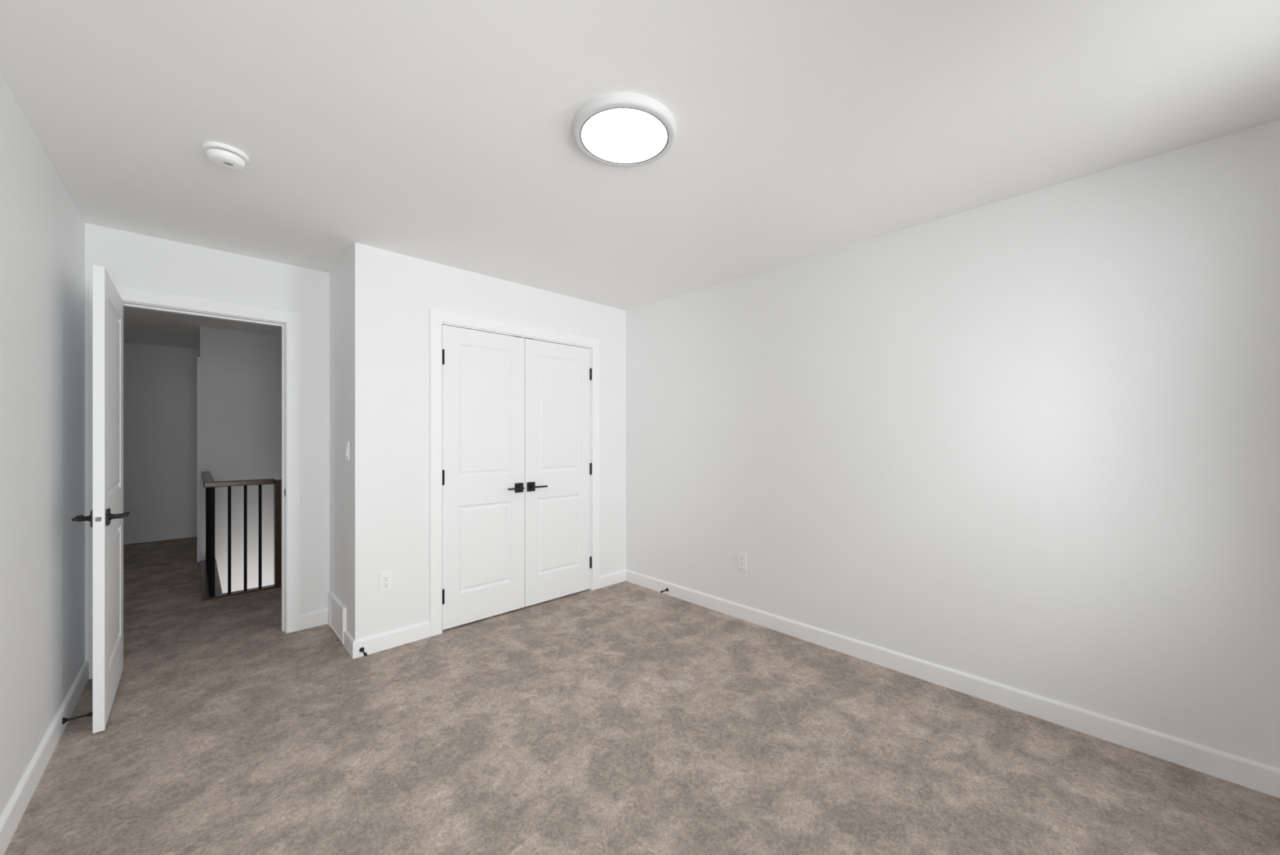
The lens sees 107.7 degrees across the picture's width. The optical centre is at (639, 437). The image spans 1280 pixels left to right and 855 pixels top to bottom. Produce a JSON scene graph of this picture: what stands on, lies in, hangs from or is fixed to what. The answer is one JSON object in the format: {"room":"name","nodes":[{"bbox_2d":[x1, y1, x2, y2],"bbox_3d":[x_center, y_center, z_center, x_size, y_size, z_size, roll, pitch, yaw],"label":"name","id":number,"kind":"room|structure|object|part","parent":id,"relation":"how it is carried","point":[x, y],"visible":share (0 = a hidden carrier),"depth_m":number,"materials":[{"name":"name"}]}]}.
{"room":"empty bedroom","nodes":[
{"label":"empty bedroom","id":0,"kind":"room"},
{"bbox_2d":[0,72,84,817],"bbox_3d":[-1.290,0.075,0.605,0.120,2.440,5.059,0,0,-43],"label":"wall","id":1,"kind":"structure","parent":0,"point":[42,229],"depth_m":1.79,"materials":[{"name":"white paint"}]},
{"bbox_2d":[0,660,88,854],"bbox_3d":[-1.309,1.245,0.725,0.014,0.100,4.858,0,0,-43],"label":"baseboard","id":2,"kind":"structure","parent":1,"relation":"attached to","point":[10,819],"depth_m":1.75,"materials":[{"name":"white paint"}]},
{"bbox_2d":[62,711,92,724],"bbox_3d":[-2.496,1.242,2.075,0.087,0.027,0.027,0,0,-44],"label":"door stop","id":3,"kind":"object","parent":1,"relation":"attached to","point":[90,713],"visible":0.87,"depth_m":2.07,"materials":[{"name":"black metal"}]},
{"bbox_3d":[-2.497,1.243,2.075,0.060,0.011,0.009,0,0,-44],"label":"rod","id":4,"kind":"part","parent":3,"relation":"part of","materials":[{"name":"black metal"}]},
{"bbox_2d":[123,342,198,535],"bbox_3d":[-6.153,0.075,5.808,0.971,2.440,0.100,0,0,-44],"label":"wall","id":5,"kind":"structure","parent":0,"point":[160,382],"depth_m":5.85,"materials":[{"name":"white paint"}]},
{"bbox_2d":[123,528,196,544],"bbox_3d":[-6.070,1.245,5.808,0.851,0.100,0.014,0,0,-44],"label":"baseboard","id":6,"kind":"structure","parent":5,"relation":"attached to","point":[131,539],"depth_m":5.85,"materials":[{"name":"white paint"}]},
{"bbox_2d":[84,222,329,661],"bbox_3d":[-1.955,0.075,3.550,3.920,2.440,0.120,0,0,-44],"label":"wall","id":7,"kind":"structure","parent":0,"point":[131,260],"depth_m":3.04,"materials":[{"name":"white paint"}]},
{"bbox_2d":[71,264,129,733],"bbox_3d":[-2.615,0.268,2.305,0.163,2.030,0.770,0,0,-44],"label":"door","id":8,"kind":"structure","parent":7,"relation":"in","point":[107,514],"depth_m":2.09,"materials":[{"name":"white paint"}]},
{"bbox_3d":[-2.484,0.357,2.065,0.021,0.011,0.124,0,0,-44],"label":"lever","id":9,"kind":"part","parent":8,"relation":"part of","materials":[{"name":"black metal"}]},
{"bbox_3d":[-2.414,0.357,2.063,0.009,0.070,0.068,0,0,-44],"label":"handle","id":10,"kind":"part","parent":8,"relation":"part of","materials":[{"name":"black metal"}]},
{"bbox_3d":[-2.356,0.357,2.034,0.025,0.056,0.001,0,0,-44],"label":"latch plate","id":11,"kind":"part","parent":8,"relation":"part of","materials":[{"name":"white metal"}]},
{"bbox_3d":[-2.382,0.357,2.093,0.009,0.070,0.068,0,0,-44],"label":"handle","id":12,"kind":"part","parent":8,"relation":"part of","materials":[{"name":"black metal"}]},
{"bbox_3d":[-2.381,0.357,2.163,0.021,0.011,0.124,0,0,-44],"label":"lever","id":13,"kind":"part","parent":8,"relation":"part of","materials":[{"name":"black metal"}]},
{"bbox_2d":[88,281,300,679],"bbox_3d":[-2.658,0.231,2.866,0.925,2.128,0.137,0,0,-44],"label":"door frame","id":14,"kind":"structure","parent":7,"relation":"attached to","point":[290,322],"depth_m":3.09,"materials":[{"name":"white paint"}]},
{"bbox_2d":[300,608,328,630],"bbox_3d":[-2.223,1.245,3.201,0.167,0.100,0.014,0,0,-44],"label":"baseboard","id":15,"kind":"structure","parent":7,"relation":"attached to","point":[317,618],"depth_m":3.19,"materials":[{"name":"white paint"}]},
{"bbox_2d":[198,326,281,593],"bbox_3d":[-4.132,1.425,6.530,2.949,5.140,1.850,0,0,-44],"label":"wall","id":16,"kind":"structure","parent":0,"point":[241,371],"depth_m":5.06,"materials":[{"name":"white paint"}]},
{"bbox_2d":[196,356,199,561],"bbox_3d":[-4.615,0.230,4.885,0.022,2.130,0.080,0,0,-44],"label":"door frame","id":17,"kind":"structure","parent":16,"relation":"attached to","point":[197,357],"depth_m":4.86,"materials":[{"name":"white paint"}]},
{"bbox_2d":[329,248,350,633],"bbox_3d":[-1.921,0.075,3.085,0.110,2.440,0.600,0,0,-44],"label":"wall","id":18,"kind":"structure","parent":0,"point":[340,276],"depth_m":3.03,"materials":[{"name":"white paint"}]},
{"bbox_2d":[329,592,346,644],"bbox_3d":[-1.967,1.174,3.040,0.020,0.230,0.391,0,0,-44],"label":"air vent","id":19,"kind":"object","parent":18,"relation":"in","point":[337,609],"visible":0.95,"depth_m":3.02,"materials":[{"name":"white metal"}]},
{"bbox_3d":[-1.966,1.174,3.041,0.014,0.180,0.340,0,0,-44],"label":"panel","id":20,"kind":"part","parent":19,"relation":"part of","materials":[{"name":"white paint"}]},
{"bbox_2d":[327,608,355,657],"bbox_3d":[-1.923,1.245,2.997,0.014,0.100,0.724,0,0,-44],"label":"baseboard","id":21,"kind":"structure","parent":18,"relation":"attached to","point":[348,640],"depth_m":2.83,"materials":[{"name":"white paint"}]},
{"bbox_2d":[344,440,349,460],"bbox_3d":[-1.803,0.083,2.872,0.014,0.118,0.071,0,0,-44],"label":"light switch","id":22,"kind":"object","parent":18,"relation":"attached to","point":[347,442],"visible":1,"depth_m":2.86,"materials":[{"name":"white plastic"}]},
{"bbox_2d":[350,242,626,639],"bbox_3d":[-0.940,0.075,3.531,2.144,2.440,0.110,0,0,-44],"label":"wall","id":23,"kind":"structure","parent":0,"point":[393,295],"depth_m":2.95,"materials":[{"name":"white paint"}]},
{"bbox_2d":[359,647,367,655],"bbox_3d":[-1.619,1.256,2.736,0.027,0.029,0.077,0,0,-44],"label":"door stop","id":24,"kind":"object","parent":23,"relation":"attached to","point":[362,649],"visible":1,"depth_m":2.75,"materials":[{"name":"black metal"}]},
{"bbox_2d":[379,570,391,592],"bbox_3d":[-1.555,0.884,2.861,0.071,0.118,0.009,0,0,-44],"label":"power outlet","id":25,"kind":"object","parent":23,"relation":"attached to","point":[385,578],"visible":1,"depth_m":2.86,"materials":[{"name":"white plastic"}]},
{"bbox_2d":[382,575,389,587],"bbox_3d":[-1.553,0.884,2.859,0.033,0.067,0.003,0,0,-44],"label":"receptacle","id":26,"kind":"object","parent":25,"relation":"attached to","point":[385,578],"depth_m":2.86,"materials":[{"name":"grey plastic"}]},
{"bbox_2d":[442,324,524,629],"bbox_3d":[-1.082,0.268,3.302,0.614,2.027,0.099,0,0,-44],"label":"door","id":27,"kind":"structure","parent":23,"relation":"in","point":[483,372],"depth_m":3.29,"materials":[{"name":"white paint"}]},
{"bbox_3d":[-0.904,0.377,3.417,0.124,0.011,0.021,0,0,-44],"label":"lever","id":28,"kind":"part","parent":27,"relation":"part of","materials":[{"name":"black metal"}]},
{"bbox_3d":[-0.902,0.377,3.487,0.068,0.070,0.009,0,0,-44],"label":"handle","id":29,"kind":"part","parent":27,"relation":"part of","materials":[{"name":"black metal"}]},
{"bbox_2d":[352,568,626,658],"bbox_3d":[-0.902,1.245,3.481,2.158,0.100,0.014,0,0,-44],"label":"baseboard","id":30,"kind":"structure","parent":23,"relation":"attached to","point":[377,642],"depth_m":2.91,"materials":[{"name":"white paint"}]},
{"bbox_2d":[429,308,599,636],"bbox_3d":[-0.897,0.230,3.561,1.402,2.130,0.127,0,0,-44],"label":"door frame","id":31,"kind":"structure","parent":23,"relation":"attached to","point":[437,318],"depth_m":3.08,"materials":[{"name":"white paint"}]},
{"bbox_2d":[524,337,591,606],"bbox_3d":[-0.631,0.268,3.733,0.626,2.027,0.099,0,0,-44],"label":"door","id":32,"kind":"structure","parent":23,"relation":"in","point":[558,376],"depth_m":3.72,"materials":[{"name":"white paint"}]},
{"bbox_3d":[-0.829,0.377,3.557,0.068,0.070,0.009,0,0,-44],"label":"handle","id":33,"kind":"part","parent":32,"relation":"part of","materials":[{"name":"black metal"}]},
{"bbox_3d":[-0.759,0.377,3.556,0.124,0.011,0.021,0,0,-44],"label":"lever","id":34,"kind":"part","parent":32,"relation":"part of","materials":[{"name":"black metal"}]},
{"bbox_2d":[0,0,1279,349],"bbox_3d":[-1.781,-1.205,3.347,3.950,0.120,9.700,0,0,-44],"label":"ceiling","id":35,"kind":"structure","parent":0,"point":[439,131],"depth_m":1.67,"materials":[{"name":"white paint"}]},
{"bbox_2d":[201,142,248,170],"bbox_3d":[-1.667,-1.121,1.882,0.143,0.049,0.143,0,0,-44],"label":"smoke detector","id":36,"kind":"object","parent":35,"relation":"attached to","point":[224,156],"visible":1,"depth_m":1.85,"materials":[{"name":"white plastic"}]},
{"bbox_2d":[572,92,675,167],"bbox_3d":[-0.058,-1.129,1.746,0.385,0.032,0.385,0,0,-44],"label":"ceiling light","id":37,"kind":"object","parent":35,"relation":"in","point":[618,129],"visible":1,"depth_m":1.70,"materials":[{"name":"white plastic"}]},
{"bbox_2d":[581,108,667,163],"bbox_3d":[-0.058,-1.118,1.746,0.322,0.009,0.322,0,0,-44],"label":"diffuser","id":38,"kind":"object","parent":37,"relation":"attached to","point":[608,135],"depth_m":1.73,"materials":[{"name":"white"}]},
{"bbox_2d":[4,536,1279,854],"bbox_3d":[-1.781,1.355,3.347,3.950,0.120,9.700,0,0,-44],"label":"floor","id":39,"kind":"structure","parent":0,"point":[624,717],"depth_m":1.94,"materials":[{"name":"beige carpet"}]},
{"bbox_2d":[200,471,281,600],"bbox_3d":[-3.538,0.837,4.715,1.300,0.957,1.595,0,0,-44],"label":"stair railing","id":40,"kind":"object","parent":39,"relation":"on","point":[210,578],"visible":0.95,"depth_m":3.92,"materials":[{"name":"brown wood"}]},
{"bbox_3d":[-3.841,0.380,4.428,0.445,0.044,1.591,0,0,-44],"label":"handrail","id":41,"kind":"part","parent":40,"relation":"part of","materials":[{"name":"brown wood"}]},
{"bbox_3d":[-3.126,0.826,4.067,0.090,0.911,0.090,0,0,-44],"label":"newel post","id":42,"kind":"part","parent":40,"relation":"part of","materials":[{"name":"brown wood"}]},
{"bbox_2d":[626,119,1279,768],"bbox_3d":[1.172,0.075,2.959,0.120,2.440,5.057,0,0,-44],"label":"wall","id":43,"kind":"structure","parent":0,"point":[1029,442],"depth_m":2.21,"materials":[{"name":"white paint"}]},
{"bbox_2d":[737,551,746,569],"bbox_3d":[0.728,0.882,3.331,0.009,0.118,0.071,0,0,-44],"label":"power outlet","id":44,"kind":"object","parent":43,"relation":"attached to","point":[741,556],"visible":1,"depth_m":3.33,"materials":[{"name":"white plastic"}]},
{"bbox_2d":[739,555,743,565],"bbox_3d":[0.725,0.882,3.329,0.003,0.067,0.033,0,0,-44],"label":"receptacle","id":45,"kind":"object","parent":44,"relation":"attached to","point":[741,557],"depth_m":3.33,"materials":[{"name":"grey plastic"}]},
{"bbox_2d":[626,568,1279,797],"bbox_3d":[1.300,1.245,2.728,0.014,0.100,4.147,0,0,-44],"label":"baseboard","id":46,"kind":"structure","parent":43,"relation":"attached to","point":[1262,777],"depth_m":2.20,"materials":[{"name":"white paint"}]}
]}

